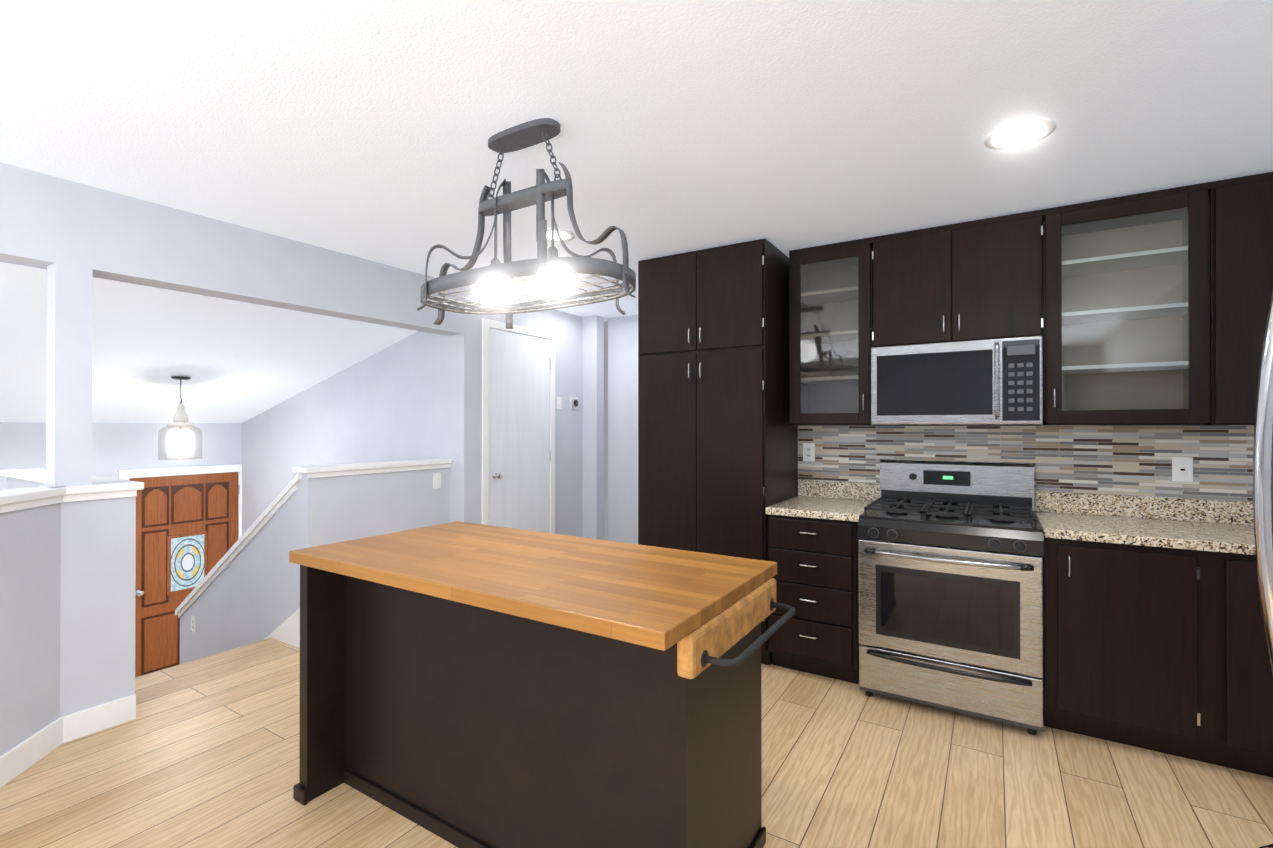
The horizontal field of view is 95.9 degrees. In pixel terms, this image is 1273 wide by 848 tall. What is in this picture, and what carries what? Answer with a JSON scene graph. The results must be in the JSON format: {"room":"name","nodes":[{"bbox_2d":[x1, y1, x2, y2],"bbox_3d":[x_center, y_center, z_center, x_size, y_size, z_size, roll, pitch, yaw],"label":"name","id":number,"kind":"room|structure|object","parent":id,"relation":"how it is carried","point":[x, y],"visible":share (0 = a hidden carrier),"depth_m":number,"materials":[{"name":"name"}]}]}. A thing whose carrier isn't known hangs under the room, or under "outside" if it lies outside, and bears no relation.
{"room":"kitchen","nodes":[
{"label":"kitchen","id":0,"kind":"room"},
{"bbox_2d":[0,503,60,755],"bbox_3d":[-2.300,0.838,1.415,0.120,1.070,2.150,0,0,-13],"label":"wall","id":1,"kind":"structure","parent":0,"point":[30,562],"depth_m":2.31,"materials":[{"name":"white paint"}]},
{"bbox_2d":[0,712,95,787],"bbox_3d":[-2.223,1.315,1.421,1.499,0.115,1.527,0,0,32],"label":"baseboard","id":2,"kind":"structure","parent":1,"relation":"attached to","point":[20,758],"depth_m":2.35,"materials":[{"name":"white wood"}]},
{"bbox_2d":[0,469,143,512],"bbox_3d":[-2.563,0.303,2.133,0.967,0.065,3.626,0,0,-28],"label":"cap","id":3,"kind":"object","parent":1,"relation":"on","point":[32,497],"depth_m":2.52,"materials":[{"name":"white wood"}]},
{"bbox_2d":[46,263,92,487],"bbox_3d":[-2.515,-0.210,2.546,0.120,0.965,0.120,0,0,32],"label":"post","id":4,"kind":"object","parent":3,"relation":"on","point":[69,385],"visible":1,"depth_m":2.51,"materials":[{"name":"grey paint"}]},
{"bbox_2d":[7,477,135,703],"bbox_3d":[-3.061,1.425,3.062,1.600,2.230,0.120,0,0,32],"label":"wall","id":5,"kind":"structure","parent":0,"point":[118,592],"depth_m":2.64,"materials":[{"name":"white paint"}]},
{"bbox_2d":[60,499,101,716],"bbox_3d":[-2.523,0.843,2.529,0.120,1.070,0.220,0,0,32],"label":"wall","id":6,"kind":"structure","parent":0,"point":[81,610],"depth_m":2.53,"materials":[{"name":"white paint"}]},
{"bbox_2d":[0,422,241,490],"bbox_3d":[-5.815,0.863,3.825,0.120,3.840,5.910,0,0,32],"label":"wall","id":7,"kind":"structure","parent":0,"point":[116,447],"depth_m":5.38,"materials":[{"name":"grey paint"}]},
{"bbox_2d":[119,464,241,676],"bbox_3d":[-4.500,1.490,5.735,0.087,2.120,1.027,0,0,32],"label":"front door","id":8,"kind":"structure","parent":7,"relation":"in","point":[188,529],"depth_m":5.67,"materials":[{"name":"brown wood"}]},
{"bbox_2d":[0,262,416,422],"bbox_3d":[-4.415,-0.471,2.958,3.420,0.958,5.910,0,0,32],"label":"ceiling","id":9,"kind":"structure","parent":0,"point":[238,362],"depth_m":4.18,"materials":[{"name":"white paint"}]},
{"bbox_2d":[158,376,201,459],"bbox_3d":[-3.612,-0.047,4.548,0.276,0.652,0.276,0,0,32],"label":"pendant light","id":10,"kind":"object","parent":9,"relation":"hanging from","point":[180,422],"visible":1,"depth_m":4.54,"materials":[{"name":"white glass"}]},
{"bbox_2d":[135,638,293,695],"bbox_3d":[-2.467,1.961,3.276,0.280,1.160,0.875,0,0,32],"label":"landing","id":11,"kind":"object","parent":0,"point":[157,680],"visible":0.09,"depth_m":3.28,"materials":[{"name":"beige wood"}]},
{"bbox_2d":[0,162,463,335],"bbox_3d":[-2.919,-0.879,1.957,0.180,0.370,5.790,0,0,32],"label":"header beam","id":12,"kind":"structure","parent":0,"point":[46,220],"depth_m":2.89,"materials":[{"name":"grey paint"}]},
{"bbox_2d":[180,491,296,663],"bbox_3d":[-2.807,1.462,4.076,1.700,2.163,0.120,0,0,32],"label":"wall","id":13,"kind":"structure","parent":0,"point":[248,595],"depth_m":3.89,"materials":[{"name":"white paint"}]},
{"bbox_2d":[191,615,195,631],"bbox_3d":[-3.351,1.510,4.337,0.075,0.118,0.008,0,0,32],"label":"outlet","id":14,"kind":"object","parent":13,"relation":"attached to","point":[193,623],"visible":1,"depth_m":4.33,"materials":[{"name":"plastic"}]},
{"bbox_2d":[264,608,299,647],"bbox_3d":[-2.775,1.818,3.979,1.814,1.450,0.015,0,0,32],"label":"baseboard","id":15,"kind":"structure","parent":13,"relation":"attached to","point":[288,632],"depth_m":3.59,"materials":[{"name":"white wood"}]},
{"bbox_2d":[175,458,451,617],"bbox_3d":[-2.505,0.890,4.444,1.865,1.240,1.113,0,0,32],"label":"cap","id":16,"kind":"object","parent":13,"relation":"on","point":[316,471],"depth_m":3.89,"materials":[{"name":"white wood"}]},
{"bbox_2d":[242,331,452,534],"bbox_3d":[-2.859,0.869,5.394,3.480,3.840,0.120,0,0,32],"label":"wall","id":17,"kind":"structure","parent":0,"point":[393,402],"depth_m":5.05,"materials":[{"name":"grey paint"}]},
{"bbox_2d":[297,467,450,609],"bbox_3d":[-1.778,1.423,4.006,0.120,2.240,1.090,0,0,32],"label":"wall","id":18,"kind":"structure","parent":0,"point":[333,509],"depth_m":3.85,"materials":[{"name":"white paint"}]},
{"bbox_2d":[433,473,440,488],"bbox_3d":[-1.501,0.430,4.327,0.013,0.118,0.075,0,0,32],"label":"light switch","id":19,"kind":"object","parent":18,"relation":"attached to","point":[436,480],"visible":1,"depth_m":4.32,"materials":[{"name":"plastic"}]},
{"bbox_2d":[453,286,582,536],"bbox_3d":[-0.971,0.167,5.023,0.120,2.440,1.480,0,0,32],"label":"wall","id":20,"kind":"structure","parent":0,"point":[566,328],"depth_m":4.96,"materials":[{"name":"grey paint"}]},
{"bbox_2d":[481,318,554,533],"bbox_3d":[-0.956,0.278,4.859,0.074,2.218,0.876,0,0,32],"label":"closet door","id":21,"kind":"structure","parent":20,"relation":"in","point":[518,439],"depth_m":4.85,"materials":[{"name":"white wood"}]},
{"bbox_2d":[556,397,561,409],"bbox_3d":[-0.713,-0.191,5.311,0.013,0.118,0.075,0,0,32],"label":"light switch","id":22,"kind":"object","parent":20,"relation":"attached to","point":[558,403],"visible":1,"depth_m":5.30,"materials":[{"name":"plastic"}]},
{"bbox_2d":[570,397,577,408],"bbox_3d":[-0.590,-0.201,5.494,0.028,0.110,0.110,0,0,32],"label":"thermostat","id":23,"kind":"object","parent":20,"relation":"attached to","point":[573,402],"visible":0.98,"depth_m":5.48,"materials":[{"name":"plastic"}]},
{"bbox_2d":[582,315,603,539],"bbox_3d":[-0.476,0.170,5.657,0.290,2.440,0.120,0,0,32],"label":"wall","id":24,"kind":"structure","parent":0,"point":[593,429],"depth_m":5.58,"materials":[{"name":"grey paint"}]},
{"bbox_2d":[608,315,637,543],"bbox_3d":[0.320,0.169,5.384,1.350,2.440,0.120,0,0,32],"label":"wall","id":25,"kind":"structure","parent":0,"point":[623,429],"depth_m":5.59,"materials":[{"name":"grey paint"}]},
{"bbox_2d":[0,646,1272,847],"bbox_3d":[-0.475,1.499,1.492,4.990,0.250,7.600,0,0,32],"label":"floor","id":26,"kind":"structure","parent":0,"point":[210,760],"depth_m":2.19,"materials":[{"name":"beige wood"}]},
{"bbox_2d":[293,565,794,847],"bbox_3d":[-0.362,0.940,1.969,1.668,0.872,0.715,0,0,32],"label":"kitchen island","id":27,"kind":"object","parent":26,"relation":"on","point":[467,685],"depth_m":1.76,"materials":[{"name":"wood"}]},
{"bbox_2d":[289,521,776,652],"bbox_3d":[-0.397,0.483,2.004,1.565,0.042,0.775,0,0,32],"label":"island countertop","id":28,"kind":"structure","parent":27,"relation":"on","point":[643,596],"depth_m":1.77,"materials":[{"name":"brown wood"}]},
{"bbox_2d":[638,238,801,664],"bbox_3d":[0.528,0.170,3.704,0.840,2.424,0.645,0,0,32],"label":"tall cabinet","id":29,"kind":"object","parent":26,"relation":"on","point":[720,328],"depth_m":3.41,"materials":[{"name":"brown wood"}]},
{"bbox_2d":[766,512,858,683],"bbox_3d":[1.107,0.943,3.352,0.499,0.875,0.625,0,0,32],"label":"base cabinet","id":30,"kind":"object","parent":26,"relation":"on","point":[816,557],"depth_m":3.08,"materials":[{"name":"brown wood"}]},
{"bbox_2d":[766,496,874,519],"bbox_3d":[1.103,0.486,3.350,0.501,0.039,0.636,0,0,32],"label":"countertop","id":31,"kind":"structure","parent":30,"relation":"on","point":[801,505],"depth_m":3.25,"materials":[{"name":"beige stone"}]},
{"bbox_2d":[858,459,1043,734],"bbox_3d":[1.601,0.795,2.946,0.762,1.168,0.765,0,0,32],"label":"range","id":32,"kind":"object","parent":26,"relation":"on","point":[951,554],"visible":1,"depth_m":2.70,"materials":[{"name":"metal"}]},
{"bbox_2d":[1043,536,1217,764],"bbox_3d":[2.204,0.940,2.669,0.538,0.875,0.625,0,0,32],"label":"base cabinet","id":33,"kind":"object","parent":26,"relation":"on","point":[1130,628],"depth_m":2.39,"materials":[{"name":"brown wood"}]},
{"bbox_2d":[1035,512,1254,551],"bbox_3d":[2.391,0.483,2.548,0.992,0.039,0.636,0,0,32],"label":"countertop","id":34,"kind":"structure","parent":33,"relation":"on","point":[1196,533],"depth_m":2.52,"materials":[{"name":"beige stone"}]},
{"bbox_2d":[1218,548,1272,777],"bbox_3d":[2.624,0.939,2.407,0.450,0.875,0.625,0,0,32],"label":"base cabinet","id":35,"kind":"object","parent":26,"relation":"on","point":[1245,678],"depth_m":2.22,"materials":[{"name":"brown wood"}]},
{"bbox_2d":[1253,293,1272,847],"bbox_3d":[1.129,0.472,0.450,0.897,1.755,0.914,0,0,32],"label":"fridge","id":36,"kind":"object","parent":26,"relation":"on","point":[1263,483],"visible":1,"depth_m":0.72,"materials":[{"name":"silver metal"}]},
{"bbox_2d":[0,0,1272,321],"bbox_3d":[-0.437,-1.116,1.478,4.900,0.100,7.600,0,0,32],"label":"ceiling","id":37,"kind":"structure","parent":0,"point":[364,128],"depth_m":1.95,"materials":[{"name":"white paint"}]},
{"bbox_2d":[417,118,635,328],"bbox_3d":[-0.414,-0.735,2.099,0.954,0.656,0.482,0,0,32],"label":"chandelier","id":38,"kind":"object","parent":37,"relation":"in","point":[549,266],"visible":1,"depth_m":2.05,"materials":[{"name":"metal"}]},
{"bbox_2d":[535,228,574,241],"bbox_3d":[-0.454,-1.056,3.209,0.220,0.006,0.220,0,0,32],"label":"recessed light","id":39,"kind":"object","parent":37,"relation":"in","point":[566,235],"visible":0.6,"depth_m":3.21,"materials":[{"name":"white"}]},
{"bbox_2d":[984,118,1055,149],"bbox_3d":[1.400,-1.060,2.101,0.220,0.006,0.220,0,0,32],"label":"recessed light","id":40,"kind":"object","parent":37,"relation":"in","point":[1019,133],"visible":1,"depth_m":2.10,"materials":[{"name":"white"}]},
{"bbox_2d":[803,443,814,461],"bbox_3d":[1.112,0.182,3.705,0.075,0.118,0.008,0,0,32],"label":"electrical outlet","id":41,"kind":"object","parent":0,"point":[808,451],"visible":1,"depth_m":3.70,"materials":[{"name":"plastic"}]},
{"bbox_2d":[870,209,1045,351],"bbox_3d":[1.732,-0.732,3.134,0.774,0.624,0.346,0,0,32],"label":"upper cabinet","id":42,"kind":"object","parent":0,"relation":"attached to","point":[982,279],"depth_m":2.96,"materials":[{"name":"brown wood"}]},
{"bbox_2d":[871,336,1042,425],"bbox_3d":[1.693,-0.203,3.069,0.761,0.425,0.490,0,0,32],"label":"microwave","id":43,"kind":"object","parent":42,"relation":"attached to","point":[993,382],"visible":1,"depth_m":2.88,"materials":[{"name":"metal"}]},
{"bbox_2d":[798,480,1253,523],"bbox_3d":[2.015,0.413,3.145,2.262,0.106,0.020,0,0,32],"label":"backsplash","id":44,"kind":"structure","parent":0,"relation":"attached to","point":[1092,503],"depth_m":2.89,"materials":[{"name":"beige stone"}]},
{"bbox_2d":[1172,457,1192,481],"bbox_3d":[2.627,0.219,2.761,0.075,0.118,0.008,0,0,32],"label":"outlet","id":45,"kind":"object","parent":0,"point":[1182,469],"visible":1,"depth_m":2.76,"materials":[{"name":"plastic"}]},
{"bbox_2d":[1162,172,1272,427],"bbox_3d":[2.697,-0.521,2.532,0.452,1.052,0.346,0,0,32],"label":"upper cabinet","id":46,"kind":"object","parent":0,"relation":"attached to","point":[1217,236],"depth_m":2.46,"materials":[{"name":"brown wood"}]}
]}

